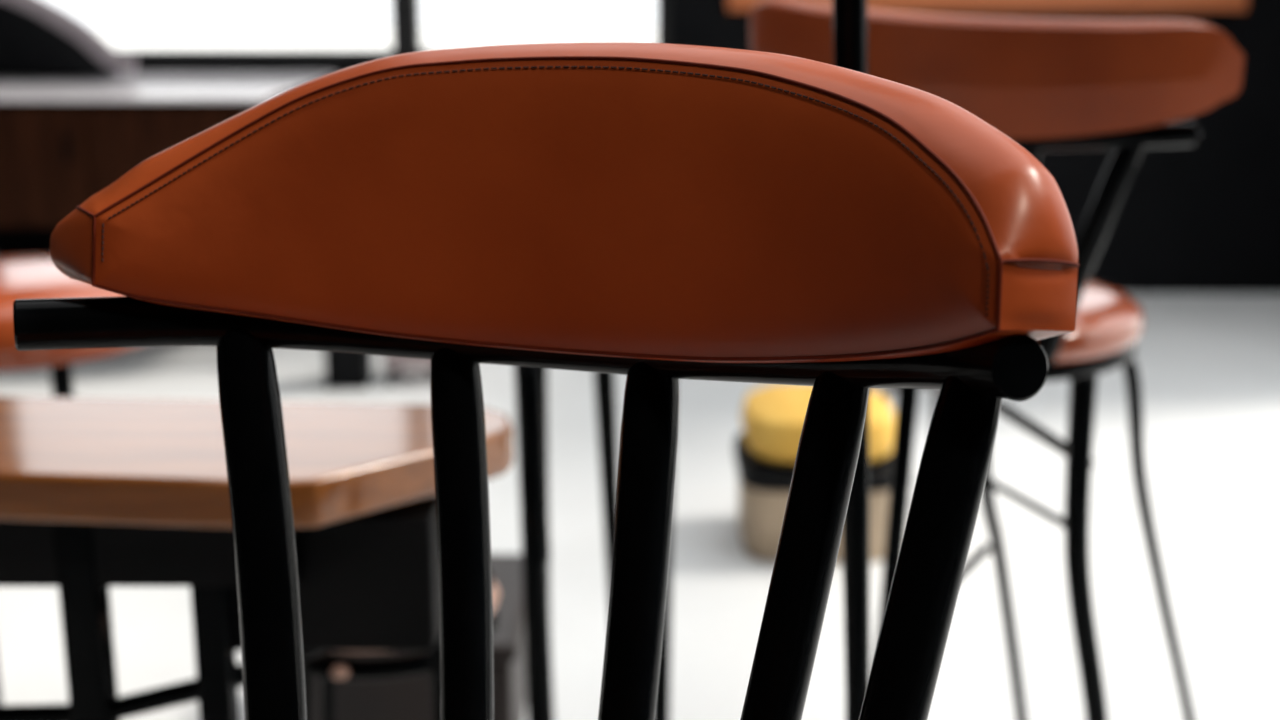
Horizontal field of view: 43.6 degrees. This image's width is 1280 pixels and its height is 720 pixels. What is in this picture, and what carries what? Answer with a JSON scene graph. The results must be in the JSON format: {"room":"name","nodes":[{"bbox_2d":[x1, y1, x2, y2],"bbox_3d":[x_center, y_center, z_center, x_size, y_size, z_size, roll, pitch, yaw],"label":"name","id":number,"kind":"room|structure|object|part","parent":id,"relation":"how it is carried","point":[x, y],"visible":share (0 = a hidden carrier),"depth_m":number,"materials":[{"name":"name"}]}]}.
{"room":"cafe","nodes":[
{"label":"cafe","id":0,"kind":"room"},
{"bbox_2d":[0,293,1279,719],"bbox_3d":[-0.325,0.721,1.921,5.750,0.100,8.200,0,14,0],"label":"floor","id":1,"kind":"structure","parent":0,"point":[1208,364],"depth_m":3.14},
{"bbox_2d":[0,255,136,704],"bbox_3d":[-0.861,0.066,2.079,0.472,1.102,0.480,4,14,15],"label":"bar stool","id":2,"kind":"object","parent":1,"relation":"on","point":[29,276],"visible":0.26,"depth_m":1.96,"materials":[{"name":"brown leather"}]},
{"bbox_3d":[-0.800,0.235,2.257,0.024,0.692,0.024,4,14,15],"label":"leg","id":3,"kind":"part","parent":2,"relation":"part of","materials":[{"name":"black metal"}]},
{"bbox_3d":[-0.715,0.286,2.043,0.024,0.692,0.024,4,14,15],"label":"leg","id":4,"kind":"part","parent":2,"relation":"part of","materials":[{"name":"black metal"}]},
{"bbox_3d":[-0.815,-0.071,2.060,0.390,0.091,0.390,4,14,15],"label":"seat","id":5,"kind":"part","parent":2,"relation":"part of","materials":[{"name":"orange leather"}]},
{"bbox_2d":[0,73,328,226],"bbox_3d":[-1.980,-0.473,5.018,1.880,0.778,1.121,0,14,0],"label":"counter","id":6,"kind":"object","parent":1,"relation":"on","point":[64,141],"visible":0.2,"depth_m":4.45,"materials":[{"name":"wood"}]},
{"bbox_3d":[-1.758,-0.541,4.458,0.441,0.310,0.016,0,13,0],"label":"door","id":7,"kind":"part","parent":6,"relation":"part of","materials":[{"name":"brown wood"}]},
{"bbox_3d":[-1.584,-0.588,4.420,0.012,0.081,0.012,0,13,0],"label":"handle","id":8,"kind":"part","parent":6,"relation":"part of","materials":[{"name":"brown wood"}]},
{"bbox_2d":[0,0,135,77],"bbox_3d":[-1.976,-1.065,5.112,0.768,0.309,0.201,0,14,0],"label":"shoulder bag","id":9,"kind":"object","parent":6,"relation":"on","point":[39,38],"visible":1,"depth_m":5.05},
{"bbox_3d":[-1.304,-0.541,4.458,0.441,0.310,0.016,0,13,0],"label":"door","id":10,"kind":"part","parent":6,"relation":"part of","materials":[{"name":"brown wood"}]},
{"bbox_2d":[0,396,513,719],"bbox_3d":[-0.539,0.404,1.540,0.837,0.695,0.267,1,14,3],"label":"table","id":11,"kind":"object","parent":1,"relation":"on","point":[97,494],"visible":0.66,"depth_m":1.42,"materials":[{"name":"brown wood"}]},
{"bbox_3d":[-0.492,0.441,1.474,0.034,0.655,0.034,0,13,0],"label":"leg","id":12,"kind":"part","parent":11,"relation":"part of","materials":[{"name":"black metal"}]},
{"bbox_3d":[-0.380,0.440,1.476,0.030,0.655,0.030,0,13,0],"label":"leg","id":13,"kind":"part","parent":11,"relation":"part of","materials":[{"name":"black metal"}]},
{"bbox_3d":[-0.195,0.401,1.639,0.028,0.655,0.028,0,13,0],"label":"leg","id":14,"kind":"part","parent":11,"relation":"part of","materials":[{"name":"black metal"}]},
{"bbox_2d":[324,351,372,388],"bbox_3d":[-0.805,-0.061,4.408,0.130,0.260,0.140,0,14,0],"label":"side table","id":15,"kind":"object","parent":1,"relation":"on","point":[343,370],"visible":0.3,"depth_m":4.37,"materials":[{"name":"black"}]},
{"bbox_2d":[304,577,498,719],"bbox_3d":[-0.285,0.458,1.791,0.262,0.476,0.272,0,14,0],"label":"chair","id":16,"kind":"object","parent":1,"relation":"on","point":[329,667],"visible":0.13,"depth_m":1.64,"materials":[{"name":"black metal"}]},
{"bbox_3d":[-0.368,0.507,1.723,0.018,0.413,0.053,13,19,43],"label":"leg","id":17,"kind":"part","parent":16,"relation":"part of","materials":[{"name":"black metal"}]},
{"bbox_3d":[-0.368,0.468,1.884,0.053,0.413,0.018,13,19,43],"label":"leg","id":18,"kind":"part","parent":16,"relation":"part of","materials":[{"name":"black metal"}]},
{"bbox_3d":[-0.305,0.318,1.628,0.020,0.012,0.020,0,13,0],"label":"knob","id":19,"kind":"part","parent":16,"relation":"part of","materials":[{"name":"brown wood"}]},
{"bbox_2d":[383,356,430,384],"bbox_3d":[-0.632,-0.079,4.465,0.159,0.271,0.164,0,14,0],"label":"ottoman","id":20,"kind":"object","parent":1,"relation":"on","point":[394,365],"visible":0.22,"depth_m":4.41,"materials":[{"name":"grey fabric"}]},
{"bbox_3d":[-0.690,0.042,4.432,0.020,0.052,0.020,0,13,0],"label":"leg","id":21,"kind":"part","parent":20,"relation":"part of","materials":[{"name":"grey"}]},
{"bbox_2d":[310,554,526,719],"bbox_3d":[-0.343,0.451,2.350,0.355,0.225,0.360,0,14,0],"label":"storage box","id":22,"kind":"object","parent":1,"relation":"on","point":[404,698],"visible":0.23,"depth_m":2.18,"materials":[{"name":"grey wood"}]},
{"bbox_3d":[-0.343,0.355,2.327,0.355,0.028,0.360,0,13,0],"label":"lid","id":23,"kind":"part","parent":22,"relation":"part of","materials":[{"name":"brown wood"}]},
{"bbox_2d":[13,42,1079,719],"bbox_3d":[-0.110,0.424,0.654,0.480,1.072,0.472,5,14,20],"label":"bar stool","id":24,"kind":"object","parent":1,"relation":"on","point":[656,215],"visible":1,"depth_m":0.71,"materials":[{"name":"brown leather"}]},
{"bbox_3d":[-0.059,-0.012,0.699,0.472,0.050,0.104,5,14,20],"label":"rail","id":25,"kind":"part","parent":24,"relation":"part of","materials":[{"name":"black metal"}]},
{"bbox_3d":[-0.044,-0.062,0.681,0.413,0.127,0.090,6,15,23],"label":"panel","id":26,"kind":"part","parent":24,"relation":"part of","materials":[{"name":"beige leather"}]},
{"bbox_2d":[50,42,1077,362],"bbox_3d":[-0.044,-0.066,0.700,0.474,0.141,0.126,6,15,23],"label":"cushion","id":27,"kind":"object","parent":24,"relation":"on","point":[571,202],"depth_m":0.70,"materials":[{"name":"brown leather"}]},
{"bbox_2d":[514,366,673,719],"bbox_3d":[-0.053,0.291,2.028,0.230,0.692,0.262,0,14,0],"label":"table legs","id":28,"kind":"object","parent":1,"relation":"on","point":[531,383],"visible":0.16,"depth_m":1.92,"materials":[{"name":"black metal"}]},
{"bbox_3d":[-0.123,0.323,1.933,0.049,0.674,0.061,0,13,0],"label":"leg","id":29,"kind":"part","parent":28,"relation":"part of","materials":[{"name":"black metal"}]},
{"bbox_3d":[-0.130,0.277,2.123,0.020,0.673,0.060,-1,14,-4],"label":"leg","id":30,"kind":"part","parent":28,"relation":"part of","materials":[{"name":"black metal"}]},
{"bbox_3d":[-0.036,0.277,2.120,0.058,0.673,0.028,-6,15,-24],"label":"leg","id":31,"kind":"part","parent":28,"relation":"part of","materials":[{"name":"black metal"}]},
{"bbox_3d":[0.027,0.316,1.963,0.024,0.674,0.095,2,14,8],"label":"leg","id":32,"kind":"part","parent":28,"relation":"part of","materials":[{"name":"black metal"}]},
{"bbox_2d":[734,431,892,562],"bbox_3d":[0.350,0.268,3.201,0.318,0.185,0.318,0,14,0],"label":"container","id":33,"kind":"object","parent":1,"relation":"on","point":[763,485],"visible":0.46,"depth_m":3.07,"materials":[{"name":"beige ceramic"}]},
{"bbox_2d":[741,384,894,465],"bbox_3d":[0.352,0.121,3.166,0.300,0.114,0.300,0,14,0],"label":"cushion","id":34,"kind":"object","parent":33,"relation":"on","point":[772,416],"visible":0.54,"depth_m":3.06,"materials":[{"name":"yellow fabric"}]},
{"bbox_2d":[832,0,869,719],"bbox_3d":[0.129,-0.086,1.214,0.304,1.800,0.304,0,14,0],"label":"pole","id":35,"kind":"object","parent":1,"relation":"on","point":[849,17],"visible":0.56,"depth_m":1.26,"materials":[{"name":"black metal"}]},
{"bbox_2d":[869,388,939,415],"bbox_3d":[0.583,0.149,3.481,0.188,0.288,0.184,0,14,0],"label":"metal rack","id":36,"kind":"object","parent":1,"relation":"on","point":[887,393],"visible":0.04,"depth_m":3.53,"materials":[{"name":"grey metal"}]},
{"bbox_2d":[749,0,1244,719],"bbox_3d":[0.440,0.113,1.939,0.521,1.079,0.590,7,15,27],"label":"bar stool","id":37,"kind":"object","parent":1,"relation":"on","point":[1044,84],"visible":0.52,"depth_m":1.60,"materials":[{"name":"brown leather"}]},
{"bbox_3d":[0.282,0.337,1.829,0.026,0.694,0.078,12,18,42],"label":"leg","id":38,"kind":"part","parent":37,"relation":"part of","materials":[{"name":"black metal"}]},
{"bbox_2d":[754,0,1221,30],"bbox_3d":[0.335,-0.299,1.636,0.521,0.137,0.140,7,15,27],"label":"cushion","id":39,"kind":"object","parent":37,"relation":"on","point":[769,15],"depth_m":1.58,"materials":[{"name":"brown leather"}]},
{"bbox_3d":[0.332,-0.294,1.632,0.521,0.128,0.128,7,15,27],"label":"panel","id":40,"kind":"part","parent":37,"relation":"part of","materials":[{"name":"orange leather"}]},
{"bbox_3d":[0.485,0.262,2.141,0.157,0.694,0.023,-9,16,-34],"label":"leg","id":41,"kind":"part","parent":37,"relation":"part of","materials":[{"name":"black metal"}]},
{"bbox_3d":[0.535,0.329,1.866,0.103,0.694,0.035,5,14,19],"label":"leg","id":42,"kind":"part","parent":37,"relation":"part of","materials":[{"name":"black metal"}]},
{"bbox_3d":[0.395,-0.063,1.898,0.390,0.052,0.390,7,15,27],"label":"seat","id":43,"kind":"part","parent":37,"relation":"part of","materials":[{"name":"orange leather"}]},
{"bbox_3d":[0.329,-0.247,1.661,0.472,0.050,0.104,7,15,27],"label":"rail","id":44,"kind":"part","parent":37,"relation":"part of","materials":[{"name":"black metal"}]},
{"bbox_3d":[0.662,0.273,2.086,0.254,0.700,0.037,-7,15,-27],"label":"leg","id":45,"kind":"part","parent":37,"relation":"part of","materials":[{"name":"black metal"}]},
{"bbox_2d":[0,0,1279,292],"bbox_3d":[-0.325,-1.817,5.426,5.350,3.200,0.200,0,14,0],"label":"wall","id":46,"kind":"structure","parent":0,"point":[1203,217],"depth_m":5.61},
{"bbox_2d":[116,0,404,63],"bbox_3d":[-1.580,-1.958,5.361,1.540,1.895,0.100,0,14,0],"label":"window","id":47,"kind":"structure","parent":46,"relation":"in","point":[143,56],"depth_m":5.53,"materials":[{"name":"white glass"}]},
{"bbox_2d":[404,0,668,52],"bbox_3d":[-0.355,-1.958,5.361,0.910,1.895,0.100,0,14,0],"label":"window","id":48,"kind":"structure","parent":46,"relation":"in","point":[412,8],"depth_m":5.51,"materials":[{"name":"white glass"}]},
{"bbox_2d":[728,0,1247,10],"bbox_3d":[1.180,-1.305,5.425,1.760,0.235,0.039,0,14,0],"label":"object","id":49,"kind":"structure","parent":46,"relation":"attached to","point":[733,5],"depth_m":5.43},
{"label":"outside","id":50,"kind":"structure","parent":0,"visible":0},
{"bbox_2d":[91,27,655,48],"bbox_3d":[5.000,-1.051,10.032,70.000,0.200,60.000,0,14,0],"label":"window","id":51,"kind":"structure","parent":50,"point":[117,37],"depth_m":33.67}
]}

